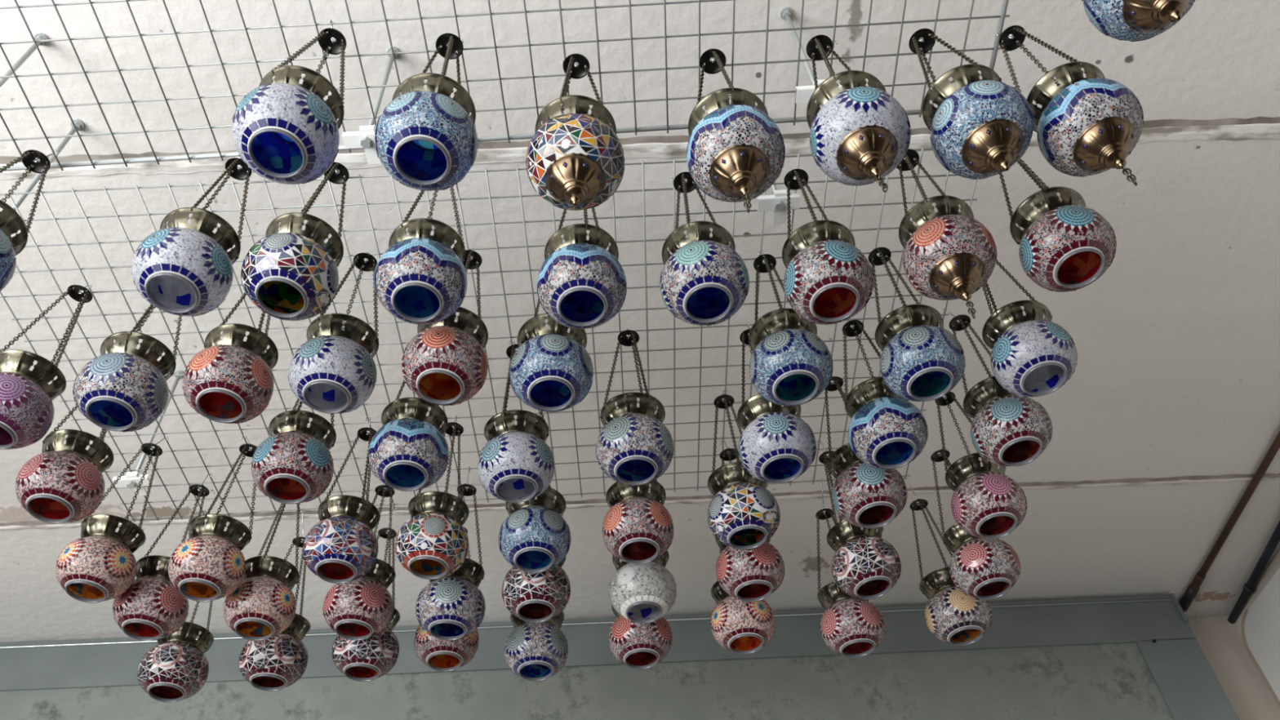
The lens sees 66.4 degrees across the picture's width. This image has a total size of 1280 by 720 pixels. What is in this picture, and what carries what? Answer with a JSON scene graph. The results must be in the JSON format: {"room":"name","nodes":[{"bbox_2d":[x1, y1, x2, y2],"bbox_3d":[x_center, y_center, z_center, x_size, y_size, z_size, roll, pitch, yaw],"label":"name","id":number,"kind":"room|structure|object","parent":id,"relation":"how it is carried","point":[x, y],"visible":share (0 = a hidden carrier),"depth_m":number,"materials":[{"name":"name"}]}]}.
{"room":"store","nodes":[
{"label":"store","id":0,"kind":"room"},
{"bbox_2d":[0,0,1279,642],"bbox_3d":[-1.589,-1.223,1.187,7.400,0.200,6.390,-2,-48,-2],"label":"ceiling","id":1,"kind":"structure","parent":0,"point":[1176,373],"depth_m":2.09,"materials":[{"name":"paint"}]},
{"bbox_2d":[0,32,48,87],"bbox_3d":[-1.025,-0.452,1.576,0.021,0.318,0.021,-4,-48,-1],"label":"hanger","id":2,"kind":"object","parent":1,"relation":"hanging from","point":[39,36],"visible":0.79,"depth_m":1.64,"materials":[{"name":"silver metal"}]},
{"bbox_2d":[11,119,84,210],"bbox_3d":[-1.026,-0.330,1.685,0.021,0.318,0.021,-4,-48,-1],"label":"hanger","id":3,"kind":"object","parent":1,"relation":"hanging from","point":[79,124],"visible":0.64,"depth_m":1.71,"materials":[{"name":"silver metal"}]},
{"bbox_2d":[112,369,184,495],"bbox_3d":[-1.034,0.149,2.102,0.070,0.340,0.061,-4,-48,-1],"label":"hanger","id":4,"kind":"object","parent":1,"relation":"hanging from","point":[131,480],"visible":0.84,"depth_m":1.99,"materials":[{"name":"silver metal"}]},
{"bbox_2d":[0,147,977,522],"bbox_3d":[-0.260,-0.002,1.826,1.683,0.006,0.838,-4,-48,-1],"label":"grid","id":5,"kind":"object","parent":4,"relation":"hanging from","point":[922,149],"visible":0.37,"depth_m":1.75,"materials":[{"name":"grey metal"}]},
{"bbox_2d":[0,284,92,449],"bbox_3d":[-0.954,-0.004,1.550,0.124,0.342,0.124,-15,-49,9],"label":"lantern","id":6,"kind":"object","parent":5,"relation":"hanging from","point":[27,411],"visible":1,"depth_m":1.47,"materials":[{"name":"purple glass"}]},
{"bbox_2d":[15,405,113,523],"bbox_3d":[-0.934,0.120,1.660,0.127,0.346,0.127,-21,-50,14],"label":"lantern","id":7,"kind":"object","parent":5,"relation":"hanging from","point":[62,483],"visible":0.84,"depth_m":1.55,"materials":[{"name":"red glass"}]},
{"bbox_2d":[55,436,168,603],"bbox_3d":[-0.949,0.276,1.792,0.124,0.358,0.124,9,-49,-12],"label":"lantern","id":8,"kind":"object","parent":5,"relation":"hanging from","point":[100,565],"visible":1,"depth_m":1.68,"materials":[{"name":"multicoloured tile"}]},
{"bbox_2d":[72,304,182,431],"bbox_3d":[-0.774,-0.033,1.540,0.127,0.338,0.127,-1,-48,-3],"label":"lantern","id":9,"kind":"object","parent":5,"relation":"hanging from","point":[124,388],"visible":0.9,"depth_m":1.43,"materials":[{"name":"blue glass"}]},
{"bbox_2d":[112,472,212,640],"bbox_3d":[-0.892,0.361,1.869,0.124,0.363,0.124,9,-49,-12],"label":"lantern","id":10,"kind":"object","parent":5,"relation":"hanging from","point":[152,608],"visible":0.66,"depth_m":1.75,"materials":[{"name":"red glass"}]},
{"bbox_2d":[137,600,213,702],"bbox_3d":[-0.912,0.512,2.000,0.126,0.370,0.125,-35,-55,25],"label":"lantern","id":11,"kind":"object","parent":5,"relation":"hanging from","point":[175,669],"visible":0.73,"depth_m":1.87,"materials":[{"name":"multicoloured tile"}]},
{"bbox_2d":[168,435,257,601],"bbox_3d":[-0.763,0.279,1.804,0.126,0.353,0.126,-22,-50,15],"label":"lantern","id":12,"kind":"object","parent":5,"relation":"hanging from","point":[210,565],"visible":0.96,"depth_m":1.69,"materials":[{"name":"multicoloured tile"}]},
{"bbox_2d":[182,292,278,423],"bbox_3d":[-0.616,-0.044,1.540,0.127,0.338,0.127,-17,-49,11],"label":"lantern","id":13,"kind":"object","parent":5,"relation":"hanging from","point":[230,380],"visible":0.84,"depth_m":1.43,"materials":[{"name":"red glass"}]},
{"bbox_2d":[222,502,300,640],"bbox_3d":[-0.701,0.363,1.887,0.126,0.365,0.126,-22,-50,15],"label":"lantern","id":14,"kind":"object","parent":5,"relation":"hanging from","point":[263,606],"visible":0.85,"depth_m":1.77,"materials":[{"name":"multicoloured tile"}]},
{"bbox_2d":[238,511,310,691],"bbox_3d":[-0.715,0.489,1.991,0.126,0.371,0.126,-16,-49,10],"label":"lantern","id":15,"kind":"object","parent":5,"relation":"hanging from","point":[276,663],"visible":0.72,"depth_m":1.86,"materials":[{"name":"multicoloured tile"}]},
{"bbox_2d":[251,398,336,504],"bbox_3d":[-0.562,0.088,1.659,0.127,0.348,0.127,-30,-53,21],"label":"lantern","id":16,"kind":"object","parent":5,"relation":"hanging from","point":[294,464],"visible":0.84,"depth_m":1.54,"materials":[{"name":"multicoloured glass"}]},
{"bbox_2d":[240,162,349,320],"bbox_3d":[-0.483,-0.192,1.423,0.126,0.334,0.126,-18,-49,12],"label":"lantern","id":17,"kind":"object","parent":5,"relation":"hanging from","point":[291,273],"visible":0.99,"depth_m":1.32,"materials":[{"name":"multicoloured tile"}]},
{"bbox_2d":[288,251,378,413],"bbox_3d":[-0.461,-0.059,1.539,0.124,0.343,0.124,22,-53,-22],"label":"lantern","id":18,"kind":"object","parent":5,"relation":"hanging from","point":[334,371],"visible":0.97,"depth_m":1.43,"materials":[{"name":"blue glass"}]},
{"bbox_2d":[302,416,380,583],"bbox_3d":[-0.525,0.243,1.792,0.126,0.355,0.126,-21,-50,14],"label":"lantern","id":19,"kind":"object","parent":5,"relation":"hanging from","point":[342,547],"visible":0.94,"depth_m":1.68,"materials":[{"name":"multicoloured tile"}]},
{"bbox_2d":[322,484,395,640],"bbox_3d":[-0.525,0.368,1.900,0.124,0.365,0.124,-6,-48,1],"label":"lantern","id":20,"kind":"object","parent":5,"relation":"hanging from","point":[362,608],"visible":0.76,"depth_m":1.77,"materials":[{"name":"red glass"}]},
{"bbox_2d":[331,506,399,681],"bbox_3d":[-0.536,0.470,1.986,0.126,0.370,0.126,-23,-50,16],"label":"lantern","id":21,"kind":"object","parent":5,"relation":"hanging from","point":[367,660],"visible":0.62,"depth_m":1.85,"materials":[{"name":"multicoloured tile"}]},
{"bbox_2d":[368,380,448,491],"bbox_3d":[-0.375,0.068,1.653,0.126,0.346,0.126,-15,-49,9],"label":"lantern","id":22,"kind":"object","parent":5,"relation":"hanging from","point":[410,452],"visible":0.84,"depth_m":1.53,"materials":[{"name":"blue glass"}]},
{"bbox_2d":[373,186,467,324],"bbox_3d":[-0.309,-0.187,1.440,0.126,0.335,0.126,-18,-49,12],"label":"lantern","id":23,"kind":"object","parent":5,"relation":"hanging from","point":[420,279],"visible":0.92,"depth_m":1.33,"materials":[{"name":"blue glass"}]},
{"bbox_2d":[395,415,469,579],"bbox_3d":[-0.368,0.236,1.798,0.126,0.360,0.126,-29,-52,21],"label":"lantern","id":24,"kind":"object","parent":5,"relation":"hanging from","point":[433,544],"visible":0.96,"depth_m":1.68,"materials":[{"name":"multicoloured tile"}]},
{"bbox_2d":[401,249,488,405],"bbox_3d":[-0.295,-0.071,1.538,0.124,0.340,0.124,-37,-56,26],"label":"lantern","id":25,"kind":"object","parent":5,"relation":"hanging from","point":[446,363],"visible":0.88,"depth_m":1.42,"materials":[{"name":"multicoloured glass"}]},
{"bbox_2d":[413,501,479,671],"bbox_3d":[-0.385,0.463,2.007,0.126,0.352,0.126,-28,-52,20],"label":"lantern","id":26,"kind":"object","parent":5,"relation":"hanging from","point":[442,655],"visible":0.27,"depth_m":1.88,"materials":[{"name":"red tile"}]},
{"bbox_2d":[415,466,485,640],"bbox_3d":[-0.355,0.361,1.899,0.124,0.381,0.124,-33,-54,23],"label":"lantern","id":27,"kind":"object","parent":5,"relation":"hanging from","point":[451,606],"visible":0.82,"depth_m":1.76,"materials":[{"name":"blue glass"}]},
{"bbox_2d":[477,340,555,502],"bbox_3d":[-0.207,0.090,1.683,0.124,0.350,0.124,6,-49,-10],"label":"lantern","id":28,"kind":"object","parent":5,"relation":"hanging from","point":[516,464],"visible":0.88,"depth_m":1.56,"materials":[{"name":"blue glass"}]},
{"bbox_2d":[497,410,571,573],"bbox_3d":[-0.190,0.224,1.802,0.125,0.359,0.127,27,-55,-25],"label":"lantern","id":29,"kind":"object","parent":5,"relation":"hanging from","point":[535,538],"visible":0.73,"depth_m":1.67,"materials":[{"name":"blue glass"}]},
{"bbox_2d":[504,497,568,681],"bbox_3d":[-0.211,0.476,2.015,0.127,0.370,0.129,-32,-53,22],"label":"lantern","id":30,"kind":"object","parent":5,"relation":"hanging from","point":[534,651],"visible":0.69,"depth_m":1.88,"materials":[{"name":"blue glass"}]},
{"bbox_2d":[502,502,570,622],"bbox_3d":[-0.197,0.333,1.895,0.126,0.364,0.126,-1,-48,-3],"label":"lantern","id":31,"kind":"object","parent":5,"relation":"hanging from","point":[540,597],"visible":0.54,"depth_m":1.76,"materials":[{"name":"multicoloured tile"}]},
{"bbox_2d":[509,260,593,412],"bbox_3d":[-0.139,-0.061,1.558,0.125,0.340,0.127,4,-48,-7],"label":"lantern","id":32,"kind":"object","parent":5,"relation":"hanging from","point":[551,369],"visible":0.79,"depth_m":1.44,"materials":[{"name":"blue glass"}]},
{"bbox_2d":[537,207,626,328],"bbox_3d":[-0.087,-0.181,1.458,0.126,0.333,0.126,-25,-51,18],"label":"lantern","id":33,"kind":"object","parent":5,"relation":"hanging from","point":[582,284],"visible":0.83,"depth_m":1.34,"materials":[{"name":"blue glass"}]},
{"bbox_2d":[595,328,674,485],"bbox_3d":[-0.014,0.057,1.670,0.127,0.349,0.127,-23,-50,18],"label":"lantern","id":34,"kind":"object","parent":5,"relation":"hanging from","point":[635,447],"visible":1,"depth_m":1.56,"materials":[{"name":"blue glass"}]},
{"bbox_2d":[602,479,673,564],"bbox_3d":[-0.010,0.210,1.800,0.127,0.355,0.127,32,-58,-28],"label":"lantern","id":35,"kind":"object","parent":5,"relation":"hanging from","point":[637,528],"visible":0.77,"depth_m":1.67,"materials":[{"name":"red glass"}]},
{"bbox_2d":[608,604,672,669],"bbox_3d":[-0.006,0.451,2.007,0.127,0.369,0.127,-33,-54,23],"label":"lantern","id":36,"kind":"object","parent":5,"relation":"hanging from","point":[637,646],"visible":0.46,"depth_m":1.87,"materials":[{"name":"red glass"}]},
{"bbox_2d":[608,484,676,623],"bbox_3d":[-0.002,0.339,1.911,0.127,0.362,0.127,-26,-51,18],"label":"lantern","id":37,"kind":"object","parent":5,"relation":"hanging from","point":[642,593],"visible":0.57,"depth_m":1.78,"materials":[{"name":"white glass"}]},
{"bbox_2d":[659,171,749,325],"bbox_3d":[0.083,-0.186,1.465,0.127,0.332,0.127,-17,-49,10],"label":"lantern","id":38,"kind":"object","parent":5,"relation":"hanging from","point":[704,281],"visible":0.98,"depth_m":1.35,"materials":[{"name":"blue glass"}]},
{"bbox_2d":[710,542,775,654],"bbox_3d":[0.192,0.418,1.992,0.126,0.368,0.126,21,-53,-21],"label":"lantern","id":39,"kind":"object","parent":5,"relation":"hanging from","point":[739,626],"visible":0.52,"depth_m":1.85,"materials":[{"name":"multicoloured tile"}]},
{"bbox_2d":[706,390,780,550],"bbox_3d":[0.173,0.184,1.788,0.126,0.357,0.125,-1,-48,-3],"label":"lantern","id":40,"kind":"object","parent":5,"relation":"hanging from","point":[743,514],"visible":0.89,"depth_m":1.67,"materials":[{"name":"multicoloured glass"}]},
{"bbox_2d":[715,440,784,601],"bbox_3d":[0.194,0.295,1.885,0.124,0.364,0.124,-19,-50,13],"label":"lantern","id":41,"kind":"object","parent":5,"relation":"hanging from","point":[753,575],"visible":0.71,"depth_m":1.75,"materials":[{"name":"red glass"}]},
{"bbox_2d":[737,322,816,483],"bbox_3d":[0.217,0.058,1.686,0.124,0.352,0.124,31,-57,-28],"label":"lantern","id":42,"kind":"object","parent":5,"relation":"hanging from","point":[775,446],"visible":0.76,"depth_m":1.56,"materials":[{"name":"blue glass"}]},
{"bbox_2d":[748,251,833,405],"bbox_3d":[0.223,-0.070,1.575,0.126,0.342,0.128,-22,-51,15],"label":"lantern","id":43,"kind":"object","parent":5,"relation":"hanging from","point":[790,365],"visible":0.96,"depth_m":1.46,"materials":[{"name":"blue glass"}]},
{"bbox_2d":[782,168,874,324],"bbox_3d":[0.261,-0.190,1.474,0.127,0.333,0.127,5,-48,-9],"label":"lantern","id":44,"kind":"object","parent":5,"relation":"hanging from","point":[828,280],"visible":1,"depth_m":1.37,"materials":[{"name":"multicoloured glass"}]},
{"bbox_2d":[815,478,885,657],"bbox_3d":[0.410,0.432,2.019,0.126,0.376,0.126,-30,-53,22],"label":"lantern","id":45,"kind":"object","parent":5,"relation":"hanging from","point":[852,627],"visible":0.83,"depth_m":1.89,"materials":[{"name":"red glass"}]},
{"bbox_2d":[816,440,901,599],"bbox_3d":[0.409,0.293,1.898,0.126,0.365,0.125,-16,-49,10],"label":"lantern","id":46,"kind":"object","parent":5,"relation":"hanging from","point":[865,565],"visible":0.84,"depth_m":1.77,"materials":[{"name":"multicoloured glass"}]},
{"bbox_2d":[824,375,907,528],"bbox_3d":[0.386,0.144,1.769,0.124,0.355,0.124,29,-56,-27],"label":"lantern","id":47,"kind":"object","parent":5,"relation":"hanging from","point":[865,495],"visible":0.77,"depth_m":1.65,"materials":[{"name":"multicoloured glass"}]},
{"bbox_2d":[842,318,928,469],"bbox_3d":[0.395,0.034,1.677,0.126,0.351,0.126,-15,-49,9],"label":"lantern","id":48,"kind":"object","parent":5,"relation":"hanging from","point":[886,431],"visible":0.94,"depth_m":1.56,"materials":[{"name":"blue glass"}]},
{"bbox_2d":[867,247,965,401],"bbox_3d":[0.424,-0.076,1.583,0.126,0.342,0.125,5,-49,-9],"label":"lantern","id":49,"kind":"object","parent":5,"relation":"hanging from","point":[921,360],"visible":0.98,"depth_m":1.47,"materials":[{"name":"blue glass"}]},
{"bbox_2d":[896,149,996,319],"bbox_3d":[0.430,-0.193,1.425,0.124,0.425,0.124,3,-48,-7],"label":"lantern","id":50,"kind":"object","parent":5,"relation":"hanging from","point":[949,255],"visible":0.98,"depth_m":1.33,"materials":[{"name":"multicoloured glass"}]},
{"bbox_2d":[902,477,992,645],"bbox_3d":[0.614,0.407,2.010,0.124,0.372,0.124,31,-57,-28],"label":"lantern","id":51,"kind":"object","parent":5,"relation":"hanging from","point":[957,618],"visible":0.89,"depth_m":1.89,"materials":[{"name":"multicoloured glass"}]},
{"bbox_2d":[924,444,1020,599],"bbox_3d":[0.634,0.298,1.917,0.124,0.366,0.124,7,-49,-10],"label":"lantern","id":52,"kind":"object","parent":5,"relation":"hanging from","point":[981,568],"visible":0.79,"depth_m":1.79,"materials":[{"name":"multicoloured glass"}]},
{"bbox_2d":[934,391,1026,538],"bbox_3d":[0.602,0.168,1.804,0.127,0.355,0.127,-2,-48,-2],"label":"lantern","id":53,"kind":"object","parent":5,"relation":"hanging from","point":[987,503],"visible":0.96,"depth_m":1.69,"materials":[{"name":"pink glass"}]},
{"bbox_2d":[942,308,1053,466],"bbox_3d":[0.598,0.032,1.687,0.124,0.349,0.124,17,-52,-19],"label":"lantern","id":54,"kind":"object","parent":5,"relation":"hanging from","point":[1007,428],"visible":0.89,"depth_m":1.57,"materials":[{"name":"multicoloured glass"}]},
{"bbox_2d":[982,258,1077,397],"bbox_3d":[0.596,-0.083,1.588,0.124,0.341,0.124,-22,-50,15],"label":"lantern","id":55,"kind":"object","parent":5,"relation":"hanging from","point":[1032,355],"visible":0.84,"depth_m":1.48,"materials":[{"name":"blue glass"}]},
{"bbox_2d":[998,158,1116,292],"bbox_3d":[0.593,-0.234,1.458,0.127,0.331,0.127,-7,-48,2],"label":"lantern","id":56,"kind":"object","parent":5,"relation":"hanging from","point":[1065,246],"visible":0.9,"depth_m":1.35,"materials":[{"name":"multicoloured glass"}]},
{"bbox_2d":[342,46,399,164],"bbox_3d":[-0.429,-0.432,1.629,0.070,0.328,0.061,-4,-48,-1],"label":"hanger","id":57,"kind":"object","parent":1,"relation":"hanging from","point":[364,138],"visible":0.78,"depth_m":1.51,"materials":[{"name":"silver metal"}]},
{"bbox_2d":[0,116,1279,180],"bbox_3d":[-1.224,-0.360,1.851,6.110,0.008,0.056,-2,-48,-2],"label":"ceiling beam","id":58,"kind":"structure","parent":1,"relation":"attached to","point":[671,147],"depth_m":1.89,"materials":[{"name":"white paint"}]},
{"bbox_2d":[0,472,1279,529],"bbox_3d":[-1.234,0.419,2.552,6.110,0.008,0.041,-2,-48,-2],"label":"ceiling beam","id":59,"kind":"structure","parent":1,"relation":"attached to","point":[1267,476],"depth_m":2.61,"materials":[{"name":"white paint"}]},
{"bbox_2d":[754,106,799,224],"bbox_3d":[0.221,-0.355,1.737,0.070,0.338,0.061,-4,-48,-1],"label":"hanger","id":60,"kind":"object","parent":1,"relation":"hanging from","point":[777,202],"visible":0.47,"depth_m":1.61,"materials":[{"name":"silver metal"}]},
{"bbox_2d":[780,7,842,108],"bbox_3d":[0.267,-0.499,1.619,0.070,0.325,0.061,-4,-48,-1],"label":"hanger","id":61,"kind":"object","parent":1,"relation":"hanging from","point":[804,93],"visible":0.56,"depth_m":1.55,"materials":[{"name":"silver metal"}]},
{"bbox_2d":[0,0,1009,173],"bbox_3d":[-0.319,-0.584,1.320,1.720,0.012,0.662,-4,-48,-1],"label":"grid","id":62,"kind":"object","parent":61,"relation":"hanging from","point":[667,127],"visible":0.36,"depth_m":1.45,"materials":[{"name":"grey metal"}]},
{"bbox_2d":[0,149,57,291],"bbox_3d":[-0.903,-0.217,1.379,0.126,0.343,0.125,-19,-49,12],"label":"lantern","id":63,"kind":"object","parent":62,"relation":"hanging from","point":[11,222],"visible":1,"depth_m":1.35,"materials":[{"name":"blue glass"}]},
{"bbox_2d":[131,157,251,316],"bbox_3d":[-0.621,-0.204,1.417,0.127,0.352,0.127,-15,-49,11],"label":"lantern","id":64,"kind":"object","parent":62,"relation":"hanging from","point":[181,268],"visible":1,"depth_m":1.31,"materials":[{"name":"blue glass"}]},
{"bbox_2d":[231,19,346,184],"bbox_3d":[-0.438,-0.358,1.293,0.127,0.336,0.127,-29,-53,22],"label":"lantern","id":65,"kind":"object","parent":62,"relation":"hanging from","point":[284,131],"visible":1,"depth_m":1.19,"materials":[{"name":"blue glass"}]},
{"bbox_2d":[373,33,478,191],"bbox_3d":[-0.272,-0.351,1.307,0.125,0.336,0.127,-19,-50,13],"label":"lantern","id":66,"kind":"object","parent":62,"relation":"hanging from","point":[425,140],"visible":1,"depth_m":1.20,"materials":[{"name":"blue glass"}]},
{"bbox_2d":[525,53,625,210],"bbox_3d":[-0.087,-0.317,1.320,0.125,0.384,0.126,-32,-53,22],"label":"lantern","id":67,"kind":"object","parent":62,"relation":"hanging from","point":[575,160],"visible":1,"depth_m":1.21,"materials":[{"name":"multicoloured glass"}]},
{"bbox_2d":[686,48,785,213],"bbox_3d":[0.118,-0.314,1.309,0.126,0.431,0.126,-21,-50,14],"label":"lantern","id":68,"kind":"object","parent":62,"relation":"hanging from","point":[735,153],"visible":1,"depth_m":1.21,"materials":[{"name":"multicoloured glass"}]},
{"bbox_2d":[805,35,911,192],"bbox_3d":[0.276,-0.333,1.300,0.127,0.423,0.127,-5,-48,0],"label":"lantern","id":69,"kind":"object","parent":62,"relation":"hanging from","point":[860,134],"visible":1,"depth_m":1.21,"materials":[{"name":"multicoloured glass"}]},
{"bbox_2d":[908,28,1034,179],"bbox_3d":[0.430,-0.357,1.319,0.132,0.385,0.127,-7,-48,1],"label":"lantern","id":70,"kind":"object","parent":62,"relation":"hanging from","point":[980,130],"visible":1,"depth_m":1.21,"materials":[{"name":"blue glass"}]},
{"bbox_2d":[995,25,1143,186],"bbox_3d":[0.572,-0.347,1.309,0.126,0.428,0.126,20,-52,-20],"label":"lantern","id":71,"kind":"object","parent":62,"relation":"hanging from","point":[1090,126],"visible":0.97,"depth_m":1.22,"materials":[{"name":"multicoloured glass"}]},
{"bbox_2d":[1081,0,1195,41],"bbox_3d":[0.579,-0.498,1.208,0.127,0.375,0.125,-35,-55,25],"label":"lantern","id":72,"kind":"object","parent":62,"relation":"hanging from","point":[1124,20],"visible":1,"depth_m":1.12,"materials":[{"name":"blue glass"}]},
{"bbox_2d":[1178,431,1279,612],"bbox_3d":[1.659,0.046,2.404,0.031,0.031,1.969,-4,-48,-1],"label":"conduit pipe","id":73,"kind":"object","parent":1,"relation":"attached to","point":[1193,588],"visible":0.96,"depth_m":2.78,"materials":[{"name":"black metal"}]},
{"bbox_2d":[1227,520,1279,623],"bbox_3d":[1.798,0.224,2.566,0.029,0.029,1.682,-7,-48,2],"label":"pipe","id":74,"kind":"object","parent":1,"relation":"attached to","point":[1248,588],"visible":1,"depth_m":2.94,"materials":[{"name":"black metal"}]},
{"bbox_2d":[1186,615,1279,719],"bbox_3d":[-1.522,2.059,1.868,7.400,3.180,0.200,-2,-48,-2],"label":"wall","id":75,"kind":"structure","parent":0,"point":[1221,641],"depth_m":2.99,"materials":[{"name":"paint"}]},
{"bbox_2d":[0,593,1239,719],"bbox_3d":[-1.712,1.065,2.670,6.747,0.618,0.113,-2,-48,-2],"label":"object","id":76,"kind":"structure","parent":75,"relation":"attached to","point":[1130,657],"depth_m":2.79,"materials":[{"name":"grey"}]},
{"bbox_2d":[1235,548,1279,633],"bbox_3d":[2.094,-0.312,-0.013,0.200,3.180,5.890,-2,-48,-2],"label":"wall","id":77,"kind":"structure","parent":0,"point":[1273,566],"depth_m":2.97,"materials":[{"name":"paint"}]},
{"bbox_2d":[1240,567,1279,706],"bbox_3d":[1.962,0.856,1.057,0.036,3.023,2.660,-2,-48,-2],"label":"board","id":78,"kind":"object","parent":77,"relation":"attached to","point":[1260,624],"visible":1,"depth_m":2.92,"materials":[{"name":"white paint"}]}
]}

